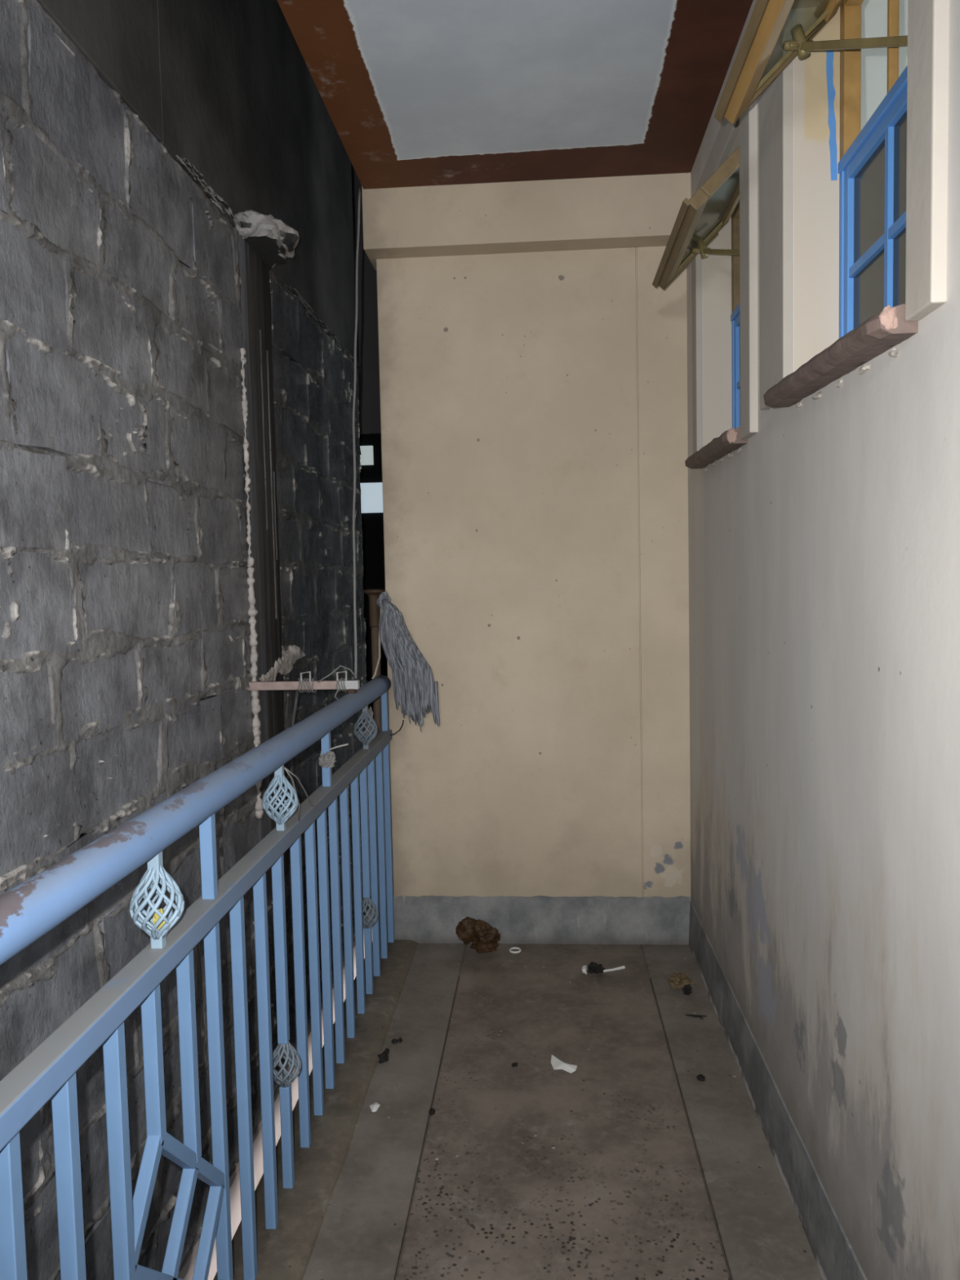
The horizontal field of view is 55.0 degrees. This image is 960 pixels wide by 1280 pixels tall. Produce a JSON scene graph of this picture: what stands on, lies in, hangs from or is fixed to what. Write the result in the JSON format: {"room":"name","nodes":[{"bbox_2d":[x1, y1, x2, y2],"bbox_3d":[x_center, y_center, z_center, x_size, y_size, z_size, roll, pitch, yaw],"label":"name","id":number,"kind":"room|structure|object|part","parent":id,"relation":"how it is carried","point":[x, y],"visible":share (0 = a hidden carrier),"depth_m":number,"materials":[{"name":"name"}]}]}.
{"room":"balcony walkway","nodes":[
{"label":"balcony walkway","id":0,"kind":"room"},
{"bbox_2d":[0,0,371,1279],"bbox_3d":[-0.898,-0.321,1.145,0.414,3.945,7.400,-1,4,4],"label":"wall","id":1,"kind":"structure","parent":0,"point":[177,286],"depth_m":2.23,"materials":[{"name":"brick"}]},
{"bbox_2d":[247,665,359,699],"bbox_3d":[-0.567,0.134,2.886,0.377,0.109,0.066,-1,4,4],"label":"wall bracket","id":2,"kind":"object","parent":1,"relation":"attached to","point":[351,686],"depth_m":2.88,"materials":[{"name":"metal"}]},
{"bbox_2d":[289,689,298,787],"bbox_3d":[-0.583,0.324,2.898,0.039,0.335,0.018,0,4,16],"label":"hanging cable","id":3,"kind":"object","parent":2,"relation":"hanging from","point":[296,695],"visible":0.61,"depth_m":2.89,"materials":[{"name":"metal"}]},
{"bbox_3d":[-0.477,0.122,2.880,0.189,0.089,0.052,-1,4,8],"label":"wire coil","id":4,"kind":"part","parent":2,"relation":"part of","materials":[{"name":"grey metal"}]},
{"bbox_3d":[-0.433,0.151,2.882,0.038,0.069,0.052,-1,4,4],"label":"wire coil","id":5,"kind":"part","parent":2,"relation":"part of","materials":[{"name":"grey metal"}]},
{"bbox_2d":[177,910,372,1279],"bbox_3d":[-0.905,2.971,1.327,0.264,2.662,7.340,-1,4,4],"label":"wall","id":6,"kind":"structure","parent":0,"point":[186,1273],"depth_m":2.85,"materials":[{"name":"white paint"}]},
{"bbox_2d":[351,162,393,902],"bbox_3d":[-1.198,-0.630,8.202,5.500,9.000,0.350,-1,4,4],"label":"wall","id":7,"kind":"structure","parent":0,"point":[367,336],"depth_m":7.94,"materials":[{"name":"grey"}]},
{"bbox_2d":[213,918,822,1279],"bbox_3d":[0.132,1.396,0.593,1.465,0.174,6.220,-1,4,4],"label":"floor","id":8,"kind":"structure","parent":0,"point":[626,1164],"depth_m":2.25,"materials":[{"name":"grey concrete"}]},
{"bbox_2d":[0,675,394,1279],"bbox_3d":[-0.510,0.795,1.040,0.079,1.024,4.900,-1,4,4],"label":"railing","id":9,"kind":"object","parent":8,"relation":"on","point":[30,909],"visible":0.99,"depth_m":1.61,"materials":[{"name":"blue metal"}]},
{"bbox_3d":[-0.493,0.337,1.399,0.018,0.033,0.018,-1,4,4],"label":"ornament stem","id":10,"kind":"part","parent":9,"relation":"part of","materials":[{"name":"blue paint"}]},
{"bbox_3d":[-0.491,0.455,1.407,0.018,0.031,0.018,-1,4,4],"label":"ornament stem","id":11,"kind":"part","parent":9,"relation":"part of","materials":[{"name":"blue paint"}]},
{"bbox_3d":[-0.527,0.318,0.997,0.065,0.067,4.872,-1,4,4],"label":"handrail","id":12,"kind":"part","parent":9,"relation":"part of","materials":[{"name":"blue metal"}]},
{"bbox_3d":[-0.516,0.511,1.022,0.042,0.038,4.900,-1,4,4],"label":"rail","id":13,"kind":"part","parent":9,"relation":"part of","materials":[{"name":"blue metal"}]},
{"bbox_3d":[-0.448,0.295,2.058,0.018,0.033,0.018,-1,4,4],"label":"ornament stem","id":14,"kind":"part","parent":9,"relation":"part of","materials":[{"name":"blue paint"}]},
{"bbox_3d":[-0.446,0.412,2.066,0.018,0.031,0.018,-1,4,4],"label":"ornament stem","id":15,"kind":"part","parent":9,"relation":"part of","materials":[{"name":"blue paint"}]},
{"bbox_2d":[284,767,319,821],"bbox_3d":[-0.413,0.345,2.154,0.016,0.147,0.252,-1,4,4],"label":"string","id":16,"kind":"object","parent":9,"relation":"hanging from","point":[285,768],"visible":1,"depth_m":2.10,"materials":[{"name":"grey fabric"}]},
{"bbox_2d":[328,743,348,750],"bbox_3d":[-0.381,0.288,2.484,0.054,0.018,0.007,-1,4,-1],"label":"wire","id":17,"kind":"object","parent":9,"relation":"on","point":[345,744],"visible":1,"depth_m":2.48,"materials":[{"name":"grey metal"}]},
{"bbox_3d":[-0.380,0.231,3.054,0.018,0.033,0.018,-1,4,4],"label":"ornament stem","id":18,"kind":"part","parent":9,"relation":"part of","materials":[{"name":"blue paint"}]},
{"bbox_3d":[-0.378,0.348,3.061,0.018,0.031,0.018,-1,4,4],"label":"ornament stem","id":19,"kind":"part","parent":9,"relation":"part of","materials":[{"name":"blue paint"}]},
{"bbox_2d":[390,720,404,735],"bbox_3d":[-0.304,0.324,3.397,0.074,0.066,0.012,2,5,40],"label":"wire","id":20,"kind":"object","parent":9,"relation":"hanging from","point":[399,730],"visible":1,"depth_m":3.39,"materials":[{"name":"black metal"}]},
{"bbox_2d":[369,1102,380,1111],"bbox_3d":[-0.272,1.213,2.400,0.026,0.009,0.041,-2,4,-18],"label":"flake","id":21,"kind":"object","parent":8,"relation":"on","point":[374,1107],"visible":1,"depth_m":2.40,"materials":[{"name":"white paper"}]},
{"bbox_2d":[377,1048,389,1063],"bbox_3d":[-0.276,1.191,2.646,0.032,0.022,0.079,-1,4,4],"label":"crumb","id":22,"kind":"object","parent":8,"relation":"on","point":[383,1057],"visible":1,"depth_m":2.63,"materials":[{"name":"black"}]},
{"bbox_3d":[-0.347,1.345,0.523,0.181,0.014,6.023,-1,4,4],"label":"panel","id":23,"kind":"part","parent":8,"relation":"part of","materials":[{"name":"grey concrete"}]},
{"bbox_2d":[391,1037,402,1044],"bbox_3d":[-0.246,1.189,2.736,0.034,0.013,0.018,-2,4,-20],"label":"dead leaf","id":24,"kind":"object","parent":8,"relation":"on","point":[399,1040],"visible":1,"depth_m":2.73,"materials":[{"name":"black plant"}]},
{"bbox_2d":[363,588,439,937],"bbox_3d":[-0.301,0.475,3.432,0.296,1.331,0.122,1,4,30],"label":"mop","id":25,"kind":"object","parent":8,"relation":"on","point":[414,684],"visible":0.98,"depth_m":3.38,"materials":[{"name":"grey fabric"}]},
{"bbox_3d":[-0.376,-0.001,3.409,0.023,0.291,0.070,1,4,32],"label":"cord","id":26,"kind":"part","parent":25,"relation":"part of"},
{"bbox_3d":[-0.385,0.506,3.506,0.037,1.263,0.032,-1,4,4],"label":"handle","id":27,"kind":"part","parent":25,"relation":"part of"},
{"bbox_2d":[428,1107,435,1115],"bbox_3d":[-0.123,1.211,2.367,0.017,0.010,0.032,-1,4,4],"label":"chip","id":28,"kind":"object","parent":8,"relation":"on","point":[432,1111],"visible":1,"depth_m":2.36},
{"bbox_2d":[455,916,500,953],"bbox_3d":[-0.009,1.087,3.393,0.167,0.126,0.132,-1,4,4],"label":"rag","id":29,"kind":"object","parent":8,"relation":"on","point":[484,937],"visible":1,"depth_m":3.38,"materials":[{"name":"brown fabric"}]},
{"bbox_2d":[511,1062,517,1066],"bbox_3d":[0.098,1.194,2.590,0.018,0.009,0.020,2,5,45],"label":"crumb","id":30,"kind":"object","parent":8,"relation":"on","point":[513,1064],"depth_m":2.59,"materials":[{"name":"black"}]},
{"bbox_2d":[509,946,521,953],"bbox_3d":[0.130,1.143,3.397,0.045,0.007,0.047,-1,4,4],"label":"ring","id":31,"kind":"object","parent":8,"relation":"on","point":[513,948],"visible":1,"depth_m":3.39,"materials":[{"name":"white plastic"}]},
{"bbox_3d":[0.072,1.337,0.494,0.651,0.014,6.023,-1,4,4],"label":"panel","id":32,"kind":"part","parent":8,"relation":"part of","materials":[{"name":"grey concrete"}]},
{"bbox_2d":[551,1054,577,1073],"bbox_3d":[0.224,1.190,2.583,0.047,0.011,0.107,-4,5,-42],"label":"paper scrap","id":33,"kind":"object","parent":8,"relation":"on","point":[557,1064],"visible":1,"depth_m":2.57,"materials":[{"name":"white paper"}]},
{"bbox_2d":[582,964,587,973],"bbox_3d":[0.361,1.140,3.190,0.020,0.030,0.034,0,4,17],"label":"crumb","id":34,"kind":"object","parent":8,"relation":"on","point":[584,968],"visible":1,"depth_m":3.18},
{"bbox_2d":[587,961,604,973],"bbox_3d":[0.401,1.136,3.195,0.068,0.035,0.061,-1,4,4],"label":"black wad","id":35,"kind":"object","parent":8,"relation":"on","point":[593,967],"visible":1,"depth_m":3.18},
{"bbox_2d":[603,965,625,972],"bbox_3d":[0.467,1.146,3.211,0.082,0.011,0.011,-2,4,-20],"label":"stick","id":36,"kind":"object","parent":8,"relation":"on","point":[622,966],"visible":1,"depth_m":3.21,"materials":[{"name":"paper"}]},
{"bbox_2d":[666,971,694,989],"bbox_3d":[0.661,1.133,3.061,0.082,0.047,0.087,-3,4,-25],"label":"clump","id":37,"kind":"object","parent":8,"relation":"on","point":[679,980],"visible":0.96,"depth_m":3.04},
{"bbox_2d":[682,983,692,995],"bbox_3d":[0.675,1.141,3.008,0.032,0.037,0.035,-1,4,4],"label":"clump","id":38,"kind":"object","parent":8,"relation":"on","point":[686,989],"visible":1,"depth_m":3.00,"materials":[{"name":"black"}]},
{"bbox_2d":[684,1013,706,1018],"bbox_3d":[0.669,1.165,2.854,0.065,0.008,0.022,-1,4,11],"label":"twig","id":39,"kind":"object","parent":8,"relation":"on","point":[687,1015],"visible":1,"depth_m":2.86,"materials":[{"name":"black wood"}]},
{"bbox_2d":[696,1074,705,1080],"bbox_3d":[0.599,1.187,2.502,0.024,0.012,0.028,-1,4,4],"label":"pebble","id":40,"kind":"object","parent":8,"relation":"on","point":[700,1077],"visible":1,"depth_m":2.50,"materials":[{"name":"black stone"}]},
{"bbox_3d":[0.517,1.330,0.463,0.234,0.014,6.023,-1,4,4],"label":"panel","id":41,"kind":"part","parent":8,"relation":"part of","materials":[{"name":"grey concrete"}]},
{"bbox_2d":[376,245,690,897],"bbox_3d":[0.274,-0.236,3.464,1.247,2.845,0.160,-1,4,4],"label":"wall","id":42,"kind":"structure","parent":0,"point":[534,405],"depth_m":3.39,"materials":[{"name":"beige paint"}]},
{"bbox_2d":[361,172,690,270],"bbox_3d":[0.213,-1.508,3.313,1.241,0.225,0.226,-1,4,4],"label":"beam","id":43,"kind":"structure","parent":42,"relation":"attached to","point":[642,211],"depth_m":3.21,"materials":[{"name":"beige paint"}]},
{"bbox_2d":[393,895,691,944],"bbox_3d":[0.229,1.050,3.462,1.114,0.181,0.016,-1,4,4],"label":"baseboard","id":44,"kind":"structure","parent":42,"relation":"attached to","point":[537,919],"depth_m":3.46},
{"bbox_3d":[0.699,-0.136,3.366,0.224,2.580,0.010,-1,4,4],"label":"plaster panel","id":45,"kind":"part","parent":42,"relation":"part of","materials":[{"name":"beige paint"}]},
{"bbox_2d":[276,0,907,189],"bbox_3d":[1.451,-1.568,1.106,4.005,0.160,7.800,-1,4,4],"label":"ceiling","id":46,"kind":"structure","parent":0,"point":[415,93],"depth_m":2.56,"materials":[{"name":"paint"}]},
{"bbox_2d":[352,188,360,679],"bbox_3d":[-0.413,-0.732,3.067,0.023,1.684,0.464,-1,4,0],"label":"cable","id":47,"kind":"object","parent":46,"relation":"hanging from","point":[359,189],"visible":1,"depth_m":3.05,"materials":[{"name":"grey metal"}]},
{"bbox_2d":[686,0,959,1279],"bbox_3d":[0.622,-0.034,0.368,0.134,2.815,6.023,-1,4,4],"label":"wall","id":48,"kind":"structure","parent":0,"point":[824,554],"depth_m":1.67,"materials":[{"name":"beige paint"}]},
{"bbox_2d":[652,98,758,471],"bbox_3d":[0.684,-0.966,2.646,0.292,0.913,0.858,-1,4,4],"label":"window","id":49,"kind":"structure","parent":48,"relation":"in","point":[724,181],"depth_m":2.50,"materials":[{"name":"beige paint"}]},
{"bbox_3d":[0.660,-1.226,2.645,0.229,0.229,0.649,-1,4,4],"label":"sash","id":50,"kind":"part","parent":49,"relation":"part of","materials":[{"name":"brown wood"}]},
{"bbox_3d":[0.703,-1.234,2.869,0.103,0.080,0.012,-4,4,-33],"label":"stay rod","id":51,"kind":"part","parent":49,"relation":"part of","materials":[{"name":"gold metal"}]},
{"bbox_3d":[0.667,-1.231,2.651,0.156,0.156,0.611,-1,4,4],"label":"pane","id":52,"kind":"part","parent":49,"relation":"part of","materials":[{"name":"clear glass"}]},
{"bbox_3d":[0.720,-0.553,2.692,0.150,0.056,0.672,-1,4,4],"label":"sill","id":53,"kind":"part","parent":49,"relation":"part of","materials":[{"name":"brown ceramic"}]},
{"bbox_3d":[0.747,-1.168,2.777,0.016,0.084,0.217,-3,4,-29],"label":"stay arm","id":54,"kind":"part","parent":49,"relation":"part of","materials":[{"name":"gold metal"}]},
{"bbox_3d":[0.813,-0.800,2.661,0.043,0.459,0.663,-1,4,4],"label":"frame","id":55,"kind":"part","parent":49,"relation":"part of","materials":[{"name":"blue paint"}]},
{"bbox_3d":[0.803,-1.184,2.637,0.034,0.311,0.663,-1,4,4],"label":"fanlight frame","id":56,"kind":"part","parent":49,"relation":"part of","materials":[{"name":"brown wood"}]},
{"bbox_3d":[0.823,-0.903,2.845,0.003,0.178,0.196,-1,4,4],"label":"pane","id":57,"kind":"part","parent":49,"relation":"part of","materials":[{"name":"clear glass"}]},
{"bbox_3d":[0.827,-0.713,2.857,0.003,0.167,0.196,-1,4,4],"label":"pane","id":58,"kind":"part","parent":49,"relation":"part of","materials":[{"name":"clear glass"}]},
{"bbox_2d":[688,900,866,1279],"bbox_3d":[0.576,1.238,0.443,0.014,0.169,6.003,-1,4,4],"label":"baseboard","id":59,"kind":"structure","parent":48,"relation":"attached to","point":[834,1255],"depth_m":2.12,"materials":[{"name":"grey paint"}]},
{"bbox_2d":[714,0,950,409],"bbox_3d":[0.616,-0.898,1.644,0.292,0.920,0.952,-1,4,4],"label":"window","id":60,"kind":"structure","parent":48,"relation":"in","point":[893,172],"depth_m":1.71,"materials":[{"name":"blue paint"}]},
{"bbox_3d":[0.587,-1.157,1.568,0.229,0.229,0.638,-1,4,4],"label":"sash","id":61,"kind":"part","parent":60,"relation":"part of","materials":[{"name":"yellow wood"}]},
{"bbox_3d":[0.634,-1.178,1.792,0.103,0.080,0.012,-4,4,-33],"label":"stay rod","id":62,"kind":"part","parent":60,"relation":"part of","materials":[{"name":"gold metal"}]},
{"bbox_3d":[0.647,-0.483,1.621,0.151,0.064,0.673,-1,4,4],"label":"sill","id":63,"kind":"part","parent":60,"relation":"part of","materials":[{"name":"brown ceramic"}]},
{"bbox_3d":[0.671,-1.063,1.644,0.016,0.174,0.324,-2,4,-16],"label":"stay arm","id":64,"kind":"part","parent":60,"relation":"part of","materials":[{"name":"gold metal"}]},
{"bbox_3d":[0.753,-0.644,1.774,0.003,0.167,0.196,-1,4,4],"label":"pane","id":65,"kind":"part","parent":60,"relation":"part of","materials":[{"name":"clear glass"}]},
{"bbox_3d":[0.749,-0.834,1.763,0.003,0.178,0.196,-1,4,4],"label":"pane","id":66,"kind":"part","parent":60,"relation":"part of","materials":[{"name":"clear glass"}]},
{"bbox_3d":[0.730,-1.115,1.560,0.034,0.311,0.652,-1,4,4],"label":"fanlight frame","id":67,"kind":"part","parent":60,"relation":"part of","materials":[{"name":"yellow wood"}]},
{"bbox_3d":[0.740,-0.731,1.584,0.043,0.459,0.652,-1,4,4],"label":"frame","id":68,"kind":"part","parent":60,"relation":"part of","materials":[{"name":"blue paint"}]},
{"bbox_3d":[0.740,-0.631,1.574,0.003,0.167,0.175,-1,4,4],"label":"pane","id":69,"kind":"part","parent":60,"relation":"part of","materials":[{"name":"clear glass"}]},
{"bbox_3d":[0.736,-0.821,1.562,0.003,0.178,0.175,-1,4,4],"label":"pane","id":70,"kind":"part","parent":60,"relation":"part of","materials":[{"name":"clear glass"}]}
]}

